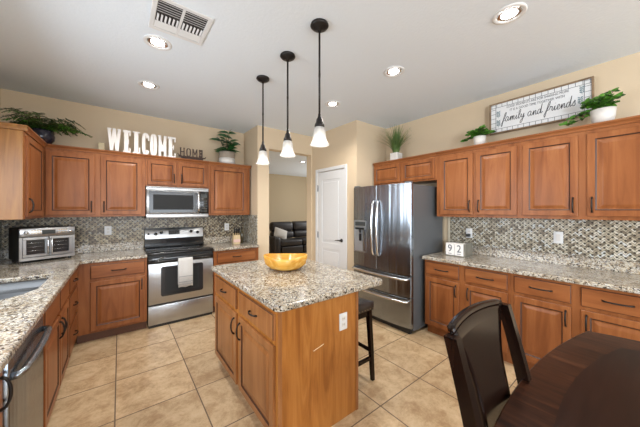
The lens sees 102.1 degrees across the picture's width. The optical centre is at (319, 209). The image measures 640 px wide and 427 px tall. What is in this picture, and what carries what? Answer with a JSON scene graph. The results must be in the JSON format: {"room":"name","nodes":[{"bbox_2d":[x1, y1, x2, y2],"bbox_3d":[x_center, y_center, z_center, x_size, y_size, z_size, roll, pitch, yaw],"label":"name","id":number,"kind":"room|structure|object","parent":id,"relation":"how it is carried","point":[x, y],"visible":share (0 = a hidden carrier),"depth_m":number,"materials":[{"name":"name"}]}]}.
{"room":"kitchen","nodes":[
{"label":"kitchen","id":0,"kind":"room"},
{"bbox_2d":[0,88,0,121],"bbox_3d":[-0.493,0.065,-1.159,0.140,2.782,9.971,0,0,-38],"label":"wall","id":1,"kind":"structure","parent":0,"point":[0,88],"depth_m":2.82,"materials":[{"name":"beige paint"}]},
{"bbox_2d":[0,220,1,249],"bbox_3d":[-2.418,0.262,1.448,0.009,0.355,3.470,0,0,-38],"label":"tile backsplash","id":2,"kind":"structure","parent":1,"relation":"attached to","point":[0,220],"depth_m":2.81,"materials":[{"name":"tile"}]},
{"bbox_2d":[0,122,46,219],"bbox_3d":[-2.872,-0.315,2.381,0.431,0.798,0.799,0,0,-38],"label":"upper cabinet","id":3,"kind":"object","parent":1,"relation":"attached to","point":[21,148],"visible":1,"depth_m":2.18,"materials":[{"name":"brown wood"}]},
{"bbox_2d":[1,89,243,164],"bbox_3d":[-2.507,0.065,3.675,2.877,2.782,0.140,0,0,-38],"label":"wall","id":4,"kind":"structure","parent":0,"point":[96,120],"depth_m":3.43,"materials":[{"name":"beige paint"}]},
{"bbox_2d":[44,144,145,216],"bbox_3d":[-2.711,-0.315,3.187,0.909,0.798,0.379,0,0,-38],"label":"upper cabinet","id":5,"kind":"object","parent":4,"relation":"attached to","point":[78,181],"visible":0.97,"depth_m":3.03,"materials":[{"name":"brown wood"}]},
{"bbox_2d":[31,128,54,143],"bbox_3d":[-3.048,-0.789,2.825,0.220,0.150,0.220,0,0,-38],"label":"pot","id":6,"kind":"object","parent":5,"relation":"on","point":[46,134],"depth_m":2.79,"materials":[{"name":"black ceramic"}]},
{"bbox_2d":[0,107,91,143],"bbox_3d":[-2.855,-0.860,2.731,0.674,0.292,0.834,0,0,-38],"label":"potted fern","id":7,"kind":"object","parent":5,"relation":"on","point":[46,133],"visible":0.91,"depth_m":2.77,"materials":[{"name":"green plant"}]},
{"bbox_2d":[98,143,104,149],"bbox_3d":[-2.662,-0.762,3.149,0.060,0.095,0.060,0,0,-38],"label":"wooden block","id":8,"kind":"object","parent":5,"relation":"on","point":[101,146],"visible":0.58,"depth_m":3.13,"materials":[{"name":"beige wood"}]},
{"bbox_2d":[107,127,120,150],"bbox_3d":[-2.530,-0.862,3.178,0.134,0.274,0.024,0,0,-38],"label":"decor letter","id":9,"kind":"object","parent":5,"relation":"on","point":[114,139],"visible":0.94,"depth_m":3.17,"materials":[{"name":"white wood"}]},
{"bbox_2d":[123,130,130,152],"bbox_3d":[-2.432,-0.856,3.254,0.077,0.283,0.027,0,0,-38],"label":"decor letter","id":10,"kind":"object","parent":5,"relation":"on","point":[126,140],"visible":0.88,"depth_m":3.24,"materials":[{"name":"white wood"}]},
{"bbox_2d":[133,131,139,153],"bbox_3d":[-2.353,-0.856,3.315,0.079,0.283,0.023,0,0,-38],"label":"decor letter","id":11,"kind":"object","parent":5,"relation":"on","point":[134,132],"visible":0.81,"depth_m":3.31,"materials":[{"name":"white wood"}]},
{"bbox_2d":[2,215,242,249],"bbox_3d":[-2.406,0.370,3.659,2.715,0.571,0.009,0,0,-38],"label":"tile backsplash","id":12,"kind":"structure","parent":4,"relation":"attached to","point":[88,230],"depth_m":3.45,"materials":[{"name":"tile"}]},
{"bbox_2d":[104,226,111,234],"bbox_3d":[-2.763,0.272,3.370,0.072,0.116,0.009,0,0,-38],"label":"wall outlet","id":13,"kind":"object","parent":12,"relation":"attached to","point":[107,229],"visible":1,"depth_m":3.37,"materials":[{"name":"white paint"}]},
{"bbox_2d":[145,154,208,188],"bbox_3d":[-2.044,-0.512,3.703,0.777,0.404,0.379,0,0,-38],"label":"upper cabinet","id":14,"kind":"object","parent":4,"relation":"attached to","point":[162,171],"visible":0.97,"depth_m":3.56,"materials":[{"name":"brown wood"}]},
{"bbox_2d":[142,133,148,154],"bbox_3d":[-2.276,-0.856,3.375,0.080,0.283,0.024,0,0,-38],"label":"decor letter","id":15,"kind":"object","parent":14,"relation":"on","point":[144,134],"visible":0.98,"depth_m":3.36,"materials":[{"name":"white wood"}]},
{"bbox_2d":[150,134,156,154],"bbox_3d":[-2.207,-0.856,3.428,0.078,0.283,0.018,0,0,-38],"label":"decor letter","id":16,"kind":"object","parent":14,"relation":"on","point":[152,135],"visible":0.92,"depth_m":3.42,"materials":[{"name":"white wood"}]},
{"bbox_2d":[158,135,166,156],"bbox_3d":[-2.128,-0.856,3.490,0.104,0.283,0.027,0,0,-38],"label":"decor letter","id":17,"kind":"object","parent":14,"relation":"on","point":[161,148],"visible":0.8,"depth_m":3.47,"materials":[{"name":"white wood"}]},
{"bbox_2d":[168,137,175,157],"bbox_3d":[-2.041,-0.856,3.557,0.095,0.283,0.026,0,0,-38],"label":"decor letter","id":18,"kind":"object","parent":14,"relation":"on","point":[170,147],"visible":0.88,"depth_m":3.54,"materials":[{"name":"white wood"}]},
{"bbox_2d":[144,186,207,218],"bbox_3d":[-2.031,-0.097,3.682,0.760,0.421,0.427,0,0,-38],"label":"microwave","id":19,"kind":"object","parent":14,"relation":"attached to","point":[160,202],"visible":1,"depth_m":3.52,"materials":[{"name":"silver metal"}]},
{"bbox_2d":[177,147,205,160],"bbox_3d":[-1.841,-0.795,3.722,0.383,0.161,0.044,0,0,-38],"label":"sculpture","id":20,"kind":"object","parent":14,"relation":"on","point":[200,157],"visible":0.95,"depth_m":3.73,"materials":[{"name":"brown metal"}]},
{"bbox_2d":[208,161,250,214],"bbox_3d":[-1.485,-0.315,4.150,0.652,0.798,0.358,0,0,-38],"label":"upper cabinet","id":21,"kind":"object","parent":4,"relation":"attached to","point":[229,184],"visible":0.91,"depth_m":4.00,"materials":[{"name":"brown wood"}]},
{"bbox_2d":[210,129,239,163],"bbox_3d":[-1.484,-1.009,4.116,0.400,0.589,0.415,0,0,12],"label":"potted plant","id":22,"kind":"object","parent":21,"relation":"on","point":[226,155],"visible":0.92,"depth_m":4.06,"materials":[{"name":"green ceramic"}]},
{"bbox_2d":[244,125,262,259],"bbox_3d":[-2.424,0.065,5.999,0.100,2.782,4.847,0,0,-38],"label":"wall","id":23,"kind":"structure","parent":0,"point":[253,137],"depth_m":4.10,"materials":[{"name":"beige paint"}]},
{"bbox_2d":[243,215,256,243],"bbox_3d":[-1.155,0.313,4.270,0.009,0.457,0.554,0,0,-38],"label":"tile backsplash","id":24,"kind":"structure","parent":23,"relation":"attached to","point":[249,221],"depth_m":4.25,"materials":[{"name":"tile"}]},
{"bbox_2d":[47,252,517,426],"bbox_3d":[1.411,1.516,3.053,8.630,0.120,14.900,0,0,-38],"label":"floor","id":25,"kind":"structure","parent":0,"point":[170,375],"depth_m":2.15,"materials":[{"name":"tile"}]},
{"bbox_2d":[0,371,12,426],"bbox_3d":[-1.275,1.019,0.546,0.709,0.874,0.625,0,0,-38],"label":"base cabinet","id":26,"kind":"object","parent":25,"relation":"on","point":[10,385],"visible":0.98,"depth_m":0.97,"materials":[{"name":"brown wood"}]},
{"bbox_2d":[0,241,146,373],"bbox_3d":[-1.913,0.510,1.845,1.292,0.140,3.480,0,0,-38],"label":"countertop","id":27,"kind":"structure","parent":26,"relation":"on","point":[19,314],"depth_m":2.07,"materials":[{"name":"beige stone"}]},
{"bbox_2d":[0,279,46,299],"bbox_3d":[-2.171,0.670,1.733,0.422,0.215,0.873,0,0,-38],"label":"sink","id":28,"kind":"object","parent":27,"relation":"in","point":[7,290],"visible":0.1,"depth_m":2.04,"materials":[{"name":"metal"}]},
{"bbox_2d":[0,291,29,299],"bbox_3d":[-2.051,0.679,1.579,0.422,0.196,0.484,0,0,-38],"label":"basin","id":29,"kind":"object","parent":28,"relation":"in","point":[3,294],"depth_m":1.80,"materials":[{"name":"metal"}]},
{"bbox_2d":[0,279,46,291],"bbox_3d":[-2.320,0.679,1.925,0.422,0.196,0.386,0,0,-38],"label":"basin","id":30,"kind":"object","parent":28,"relation":"in","point":[23,286],"depth_m":2.07,"materials":[{"name":"metal"}]},
{"bbox_2d":[9,225,74,263],"bbox_3d":[-3.010,0.364,2.815,0.374,0.355,0.424,0,0,28],"label":"countertop oven","id":31,"kind":"object","parent":27,"relation":"on","point":[37,242],"visible":1,"depth_m":2.70,"materials":[{"name":"silver metal"}]},
{"bbox_2d":[3,316,52,426],"bbox_3d":[-1.618,1.021,1.061,0.681,0.870,0.596,0,0,-38],"label":"dishwasher","id":32,"kind":"object","parent":25,"relation":"on","point":[24,369],"visible":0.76,"depth_m":1.19,"materials":[{"name":"silver metal"}]},
{"bbox_2d":[2,269,78,357],"bbox_3d":[-2.651,1.019,2.323,0.709,0.874,0.570,0,0,-38],"label":"base cabinet","id":33,"kind":"object","parent":25,"relation":"on","point":[72,298],"visible":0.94,"depth_m":2.44,"materials":[{"name":"brown wood"}]},
{"bbox_2d":[43,280,68,426],"bbox_3d":[-2.157,1.019,1.685,0.709,0.874,1.035,0,0,-38],"label":"base cabinet","id":34,"kind":"object","parent":25,"relation":"on","point":[56,349],"visible":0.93,"depth_m":1.79,"materials":[{"name":"brown wood"}]},
{"bbox_2d":[76,258,146,343],"bbox_3d":[-2.516,1.019,3.161,0.628,0.874,0.658,0,0,-38],"label":"base cabinet","id":35,"kind":"object","parent":25,"relation":"on","point":[111,295],"visible":0.97,"depth_m":2.92,"materials":[{"name":"brown wood"}]},
{"bbox_2d":[144,226,212,328],"bbox_3d":[-1.950,0.859,3.578,0.764,1.194,0.664,0,0,-38],"label":"range","id":36,"kind":"object","parent":25,"relation":"on","point":[167,303],"visible":0.99,"depth_m":3.42,"materials":[{"name":"silver metal"}]},
{"bbox_2d":[144,244,212,255],"bbox_3d":[-1.966,0.547,3.598,0.764,0.026,0.603,0,0,-38],"label":"cooktop","id":37,"kind":"object","parent":36,"relation":"in","point":[171,249],"depth_m":3.50,"materials":[{"name":"black glass"}]},
{"bbox_2d":[178,257,192,287],"bbox_3d":[-1.736,0.803,3.336,0.168,0.374,0.052,0,0,-38],"label":"dish towel","id":38,"kind":"object","parent":36,"relation":"hanging from","point":[185,265],"visible":1,"depth_m":3.32,"materials":[{"name":"fabric"}]},
{"bbox_2d":[212,247,257,311],"bbox_3d":[-1.390,1.019,4.033,0.669,0.874,0.658,0,0,-38],"label":"base cabinet","id":39,"kind":"object","parent":25,"relation":"on","point":[248,254],"visible":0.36,"depth_m":3.75,"materials":[{"name":"brown wood"}]},
{"bbox_2d":[204,236,258,250],"bbox_3d":[-1.396,0.510,4.039,0.671,0.140,0.644,0,0,-38],"label":"countertop","id":40,"kind":"structure","parent":39,"relation":"on","point":[221,243],"depth_m":4.03,"materials":[{"name":"beige stone"}]},
{"bbox_2d":[232,227,239,243],"bbox_3d":[-1.334,0.409,4.122,0.105,0.265,0.169,0,0,-31],"label":"knife block","id":41,"kind":"object","parent":40,"relation":"on","point":[236,236],"visible":1,"depth_m":4.08,"materials":[{"name":"brown wood"}]},
{"bbox_2d":[240,227,243,242],"bbox_3d":[-1.278,0.411,4.222,0.060,0.262,0.060,0,0,-38],"label":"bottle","id":42,"kind":"object","parent":40,"relation":"on","point":[241,231],"visible":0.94,"depth_m":4.20,"materials":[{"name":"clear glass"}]},
{"bbox_2d":[269,221,306,252],"bbox_3d":[-0.823,0.931,8.754,2.100,1.050,0.950,0,0,-38],"label":"leather sofa","id":43,"kind":"object","parent":25,"relation":"on","point":[298,229],"visible":0.56,"depth_m":8.41,"materials":[{"name":"black leather"}]},
{"bbox_2d":[274,227,286,238],"bbox_3d":[-1.265,0.766,8.329,0.557,0.447,0.168,0,0,-39],"label":"throw pillow","id":44,"kind":"object","parent":43,"relation":"on","point":[278,232],"visible":0.94,"depth_m":8.27,"materials":[{"name":"white fabric"}]},
{"bbox_2d":[270,231,292,238],"bbox_3d":[-1.275,0.836,8.676,0.802,0.240,0.280,0,0,-38],"label":"lumbar cushion","id":45,"kind":"object","parent":43,"relation":"on","point":[289,233],"depth_m":8.68,"materials":[{"name":"fabric"}]},
{"bbox_2d":[280,238,301,246],"bbox_3d":[-1.060,1.056,8.400,0.802,0.200,0.620,0,0,-38],"label":"seat cushion","id":46,"kind":"object","parent":43,"relation":"on","point":[288,242],"depth_m":8.19,"materials":[{"name":"leather"}]},
{"bbox_2d":[293,230,306,236],"bbox_3d":[-0.634,0.836,9.172,0.802,0.240,0.280,0,0,-38],"label":"lumbar cushion","id":47,"kind":"object","parent":43,"relation":"on","point":[296,233],"depth_m":8.97,"materials":[{"name":"leather"}]},
{"bbox_2d":[296,237,306,244],"bbox_3d":[-0.420,1.056,8.896,0.802,0.200,0.620,0,0,-38],"label":"seat cushion","id":48,"kind":"object","parent":43,"relation":"on","point":[304,239],"depth_m":8.49,"materials":[{"name":"leather"}]},
{"bbox_2d":[212,259,381,426],"bbox_3d":[-0.283,0.999,2.247,0.971,0.914,1.336,0,0,-38],"label":"kitchen island","id":49,"kind":"object","parent":25,"relation":"on","point":[278,337],"visible":0.96,"depth_m":1.74,"materials":[{"name":"brown wood"}]},
{"bbox_2d":[263,253,307,270],"bbox_3d":[-0.313,0.473,2.351,0.357,0.138,0.317,0,0,36],"label":"wooden bowl","id":50,"kind":"object","parent":49,"relation":"on","point":[276,261],"visible":1,"depth_m":2.26,"materials":[{"name":"yellow wood"}]},
{"bbox_2d":[339,312,346,330],"bbox_3d":[0.162,0.776,1.796,0.072,0.116,0.009,0,0,-38],"label":"wall outlet","id":51,"kind":"object","parent":49,"relation":"attached to","point":[343,316],"visible":1,"depth_m":1.79,"materials":[{"name":"white paint"}]},
{"bbox_2d":[358,297,374,380],"bbox_3d":[0.180,1.120,2.290,0.362,0.672,0.478,0,0,-38],"label":"bar stool","id":52,"kind":"object","parent":25,"relation":"on","point":[365,306],"visible":0.2,"depth_m":2.20,"materials":[{"name":"brown wood"}]},
{"bbox_2d":[352,181,442,333],"bbox_3d":[1.012,0.561,3.537,0.848,1.790,0.926,0,0,-38],"label":"refrigerator","id":53,"kind":"object","parent":25,"relation":"on","point":[396,225],"visible":0.93,"depth_m":3.16,"materials":[{"name":"silver metal"}]},
{"bbox_2d":[425,259,512,363],"bbox_3d":[1.718,1.019,2.896,0.639,0.874,0.853,0,0,-38],"label":"base cabinet","id":54,"kind":"object","parent":25,"relation":"on","point":[449,288],"visible":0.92,"depth_m":2.77,"materials":[{"name":"brown wood"}]},
{"bbox_2d":[444,299,531,426],"bbox_3d":[0.770,0.918,0.778,0.514,1.076,0.607,0,0,-38],"label":"dining chair","id":55,"kind":"object","parent":25,"relation":"on","point":[473,343],"visible":0.93,"depth_m":0.95,"materials":[{"name":"brown wood"}]},
{"bbox_2d":[494,331,639,426],"bbox_3d":[1.212,1.076,0.559,1.830,0.760,1.270,0,0,-38],"label":"dining table","id":56,"kind":"object","parent":25,"relation":"on","point":[591,379],"visible":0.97,"depth_m":1.01,"materials":[{"name":"brown wood"}]},
{"bbox_2d":[511,273,639,369],"bbox_3d":[2.243,1.019,2.217,0.639,0.874,0.860,0,0,-38],"label":"base cabinet","id":57,"kind":"object","parent":25,"relation":"on","point":[548,313],"visible":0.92,"depth_m":2.10,"materials":[{"name":"brown wood"}]},
{"bbox_2d":[422,245,639,293],"bbox_3d":[1.979,0.510,2.558,0.640,0.140,1.731,0,0,-38],"label":"countertop","id":58,"kind":"structure","parent":57,"relation":"on","point":[618,275],"depth_m":2.39,"materials":[{"name":"beige stone"}]},
{"bbox_2d":[445,241,472,257],"bbox_3d":[1.646,0.467,3.066,0.202,0.150,0.222,0,0,-38],"label":"calendar","id":59,"kind":"object","parent":58,"relation":"on","point":[459,249],"visible":1,"depth_m":3.00,"materials":[{"name":"wood"}]},
{"bbox_2d":[263,127,311,259],"bbox_3d":[-0.565,0.065,4.461,0.956,2.782,0.140,0,0,-38],"label":"wall","id":60,"kind":"structure","parent":0,"point":[273,138],"depth_m":4.33,"materials":[{"name":"beige paint"}]},
{"bbox_2d":[269,174,306,237],"bbox_3d":[-1.822,0.065,9.625,5.293,2.782,0.150,0,0,-38],"label":"wall","id":61,"kind":"structure","parent":0,"point":[287,194],"depth_m":9.97,"materials":[{"name":"beige paint"}]},
{"bbox_2d":[0,0,639,176],"bbox_3d":[1.411,-1.386,3.053,8.630,0.120,14.900,0,0,-38],"label":"ceiling","id":62,"kind":"structure","parent":0,"point":[451,53],"depth_m":2.22,"materials":[{"name":"white paint"}]},
{"bbox_2d":[138,80,159,89],"bbox_3d":[-1.822,-1.322,2.751,0.196,0.008,0.196,0,0,-38],"label":"recessed light","id":63,"kind":"object","parent":62,"relation":"in","point":[146,84],"visible":1,"depth_m":2.75,"materials":[{"name":"white paint"}]},
{"bbox_2d":[143,34,171,50],"bbox_3d":[-1.288,-1.322,2.051,0.196,0.008,0.196,0,0,-38],"label":"recessed light","id":64,"kind":"object","parent":62,"relation":"in","point":[154,41],"visible":1,"depth_m":2.05,"materials":[{"name":"white paint"}]},
{"bbox_2d":[148,0,213,45],"bbox_3d":[-0.987,-1.321,1.829,0.356,0.010,0.364,0,0,-38],"label":"ceiling vent","id":65,"kind":"object","parent":62,"relation":"in","point":[170,17],"visible":1,"depth_m":1.81,"materials":[{"name":"white metal"}]},
{"bbox_2d":[256,75,269,164],"bbox_3d":[-0.574,-0.894,2.603,0.142,0.864,0.142,0,0,-38],"label":"pendant light","id":66,"kind":"object","parent":62,"relation":"hanging from","point":[262,157],"visible":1,"depth_m":2.58,"materials":[{"name":"white glass"}]},
{"bbox_2d":[279,51,295,157],"bbox_3d":[-0.277,-0.894,2.220,0.142,0.864,0.142,0,0,-38],"label":"pendant light","id":67,"kind":"object","parent":62,"relation":"hanging from","point":[288,56],"visible":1,"depth_m":2.20,"materials":[{"name":"white glass"}]},
{"bbox_2d":[310,18,328,147],"bbox_3d":[-0.004,-0.894,1.850,0.142,0.864,0.142,0,0,-38],"label":"pendant light","id":68,"kind":"object","parent":62,"relation":"hanging from","point":[318,25],"visible":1,"depth_m":1.83,"materials":[{"name":"white glass"}]},
{"bbox_2d":[325,101,340,106],"bbox_3d":[0.160,-1.322,3.239,0.196,0.008,0.196,0,0,-38],"label":"recessed light","id":69,"kind":"object","parent":62,"relation":"in","point":[329,103],"visible":1,"depth_m":3.23,"materials":[{"name":"white paint"}]},
{"bbox_2d":[384,66,404,76],"bbox_3d":[0.710,-1.322,2.480,0.196,0.008,0.196,0,0,-38],"label":"recessed light","id":70,"kind":"object","parent":62,"relation":"in","point":[393,71],"visible":1,"depth_m":2.48,"materials":[{"name":"white paint"}]},
{"bbox_2d":[492,2,527,24],"bbox_3d":[1.281,-1.322,1.751,0.196,0.008,0.196,0,0,-38],"label":"recessed light","id":71,"kind":"object","parent":62,"relation":"in","point":[512,12],"visible":1,"depth_m":1.74,"materials":[{"name":"white paint"}]},
{"bbox_2d":[312,120,360,270],"bbox_3d":[0.194,0.065,4.343,0.100,2.782,1.256,0,0,-38],"label":"wall","id":72,"kind":"structure","parent":0,"point":[344,141],"depth_m":3.97,"materials":[{"name":"beige paint"}]},
{"bbox_2d":[317,169,343,268],"bbox_3d":[0.166,0.401,4.285,0.093,2.090,0.692,0,0,-38],"label":"door","id":73,"kind":"structure","parent":72,"relation":"in","point":[330,187],"depth_m":4.27,"materials":[{"name":"white paint"}]},
{"bbox_2d":[315,164,346,268],"bbox_3d":[0.169,0.376,4.279,0.018,2.160,0.800,0,0,-38],"label":"trim","id":74,"kind":"structure","parent":72,"relation":"attached to","point":[344,166],"depth_m":4.10,"materials":[{"name":"white paint"}]},
{"bbox_2d":[361,121,385,186],"bbox_3d":[0.876,0.065,4.141,0.730,2.782,0.100,0,0,-38],"label":"wall","id":75,"kind":"structure","parent":0,"point":[372,150],"depth_m":4.00,"materials":[{"name":"beige paint"}]},
{"bbox_2d":[386,52,639,251],"bbox_3d":[3.677,0.065,1.006,0.140,2.782,8.287,0,0,-38],"label":"wall","id":76,"kind":"structure","parent":0,"point":[445,130],"depth_m":3.00,"materials":[{"name":"beige paint"}]},
{"bbox_2d":[373,152,436,184],"bbox_3d":[1.265,-0.544,3.711,0.358,0.340,1.006,0,0,-38],"label":"upper cabinet","id":77,"kind":"object","parent":76,"relation":"attached to","point":[419,169],"visible":0.91,"depth_m":3.54,"materials":[{"name":"brown wood"}]},
{"bbox_2d":[379,125,412,159],"bbox_3d":[1.079,-0.995,3.794,0.528,0.562,0.601,0,0,-38],"label":"potted grass","id":78,"kind":"object","parent":77,"relation":"on","point":[396,144],"depth_m":3.78,"materials":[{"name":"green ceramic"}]},
{"bbox_2d":[390,152,401,159],"bbox_3d":[1.128,-0.774,3.827,0.130,0.120,0.130,0,0,-38],"label":"pot","id":79,"kind":"object","parent":78,"relation":"attached to","point":[395,155],"depth_m":3.78,"materials":[{"name":"white ceramic"}]},
{"bbox_2d":[448,217,449,241],"bbox_3d":[1.709,0.262,3.423,0.012,0.355,0.030,0,0,-38],"label":"trim","id":80,"kind":"structure","parent":76,"relation":"attached to","point":[448,217],"depth_m":3.42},
{"bbox_2d":[436,137,519,217],"bbox_3d":[1.824,-0.315,2.971,0.379,0.798,0.846,0,0,-38],"label":"upper cabinet","id":81,"kind":"object","parent":76,"relation":"attached to","point":[479,180],"visible":0.94,"depth_m":2.82,"materials":[{"name":"brown wood"}]},
{"bbox_2d":[461,124,495,144],"bbox_3d":[1.795,-0.823,2.931,0.229,0.216,0.309,0,0,-8],"label":"ivy","id":82,"kind":"object","parent":81,"relation":"on","point":[478,135],"visible":0.98,"depth_m":2.88,"materials":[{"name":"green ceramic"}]},
{"bbox_2d":[473,135,485,144],"bbox_3d":[1.804,-0.769,2.921,0.124,0.110,0.124,0,0,-38],"label":"pot","id":83,"kind":"object","parent":81,"relation":"on","point":[478,139],"depth_m":2.88,"materials":[{"name":"white ceramic"}]},
{"bbox_2d":[450,217,639,261],"bbox_3d":[2.241,0.262,2.738,0.009,0.355,1.695,0,0,-38],"label":"tile backsplash","id":84,"kind":"structure","parent":76,"relation":"attached to","point":[605,239],"depth_m":2.58,"materials":[{"name":"tile"}]},
{"bbox_2d":[466,228,471,237],"bbox_3d":[1.842,0.291,3.208,0.045,0.116,0.072,0,0,-38],"label":"wall outlet","id":85,"kind":"object","parent":84,"relation":"attached to","point":[468,230],"visible":1,"depth_m":3.20,"materials":[{"name":"white paint"}]},
{"bbox_2d":[553,231,562,243],"bbox_3d":[2.363,0.276,2.564,0.009,0.116,0.072,0,0,-38],"label":"light switch","id":86,"kind":"object","parent":84,"relation":"attached to","point":[557,236],"visible":1,"depth_m":2.56,"materials":[{"name":"white paint"}]},
{"bbox_2d":[519,115,639,220],"bbox_3d":[2.347,-0.315,2.296,0.379,0.798,0.860,0,0,-38],"label":"upper cabinet","id":87,"kind":"object","parent":76,"relation":"attached to","point":[589,171],"visible":1,"depth_m":2.19,"materials":[{"name":"brown wood"}]},
{"bbox_2d":[489,76,593,134],"bbox_3d":[2.212,-1.030,2.653,0.028,0.345,0.830,0,0,-38],"label":"wall sign","id":88,"kind":"object","parent":87,"relation":"on","point":[557,103],"visible":0.98,"depth_m":2.61,"materials":[{"name":"grey wood"}]},
{"bbox_2d":[558,87,625,125],"bbox_3d":[2.319,-0.855,2.215,0.354,0.280,0.244,0,0,22],"label":"ivy","id":89,"kind":"object","parent":87,"relation":"on","point":[604,107],"visible":0.99,"depth_m":2.14,"materials":[{"name":"green plant"}]},
{"bbox_2d":[590,106,616,122],"bbox_3d":[2.377,-0.777,2.173,0.156,0.125,0.156,0,0,-38],"label":"pot","id":90,"kind":"object","parent":87,"relation":"on","point":[602,113],"depth_m":2.13,"materials":[{"name":"white ceramic"}]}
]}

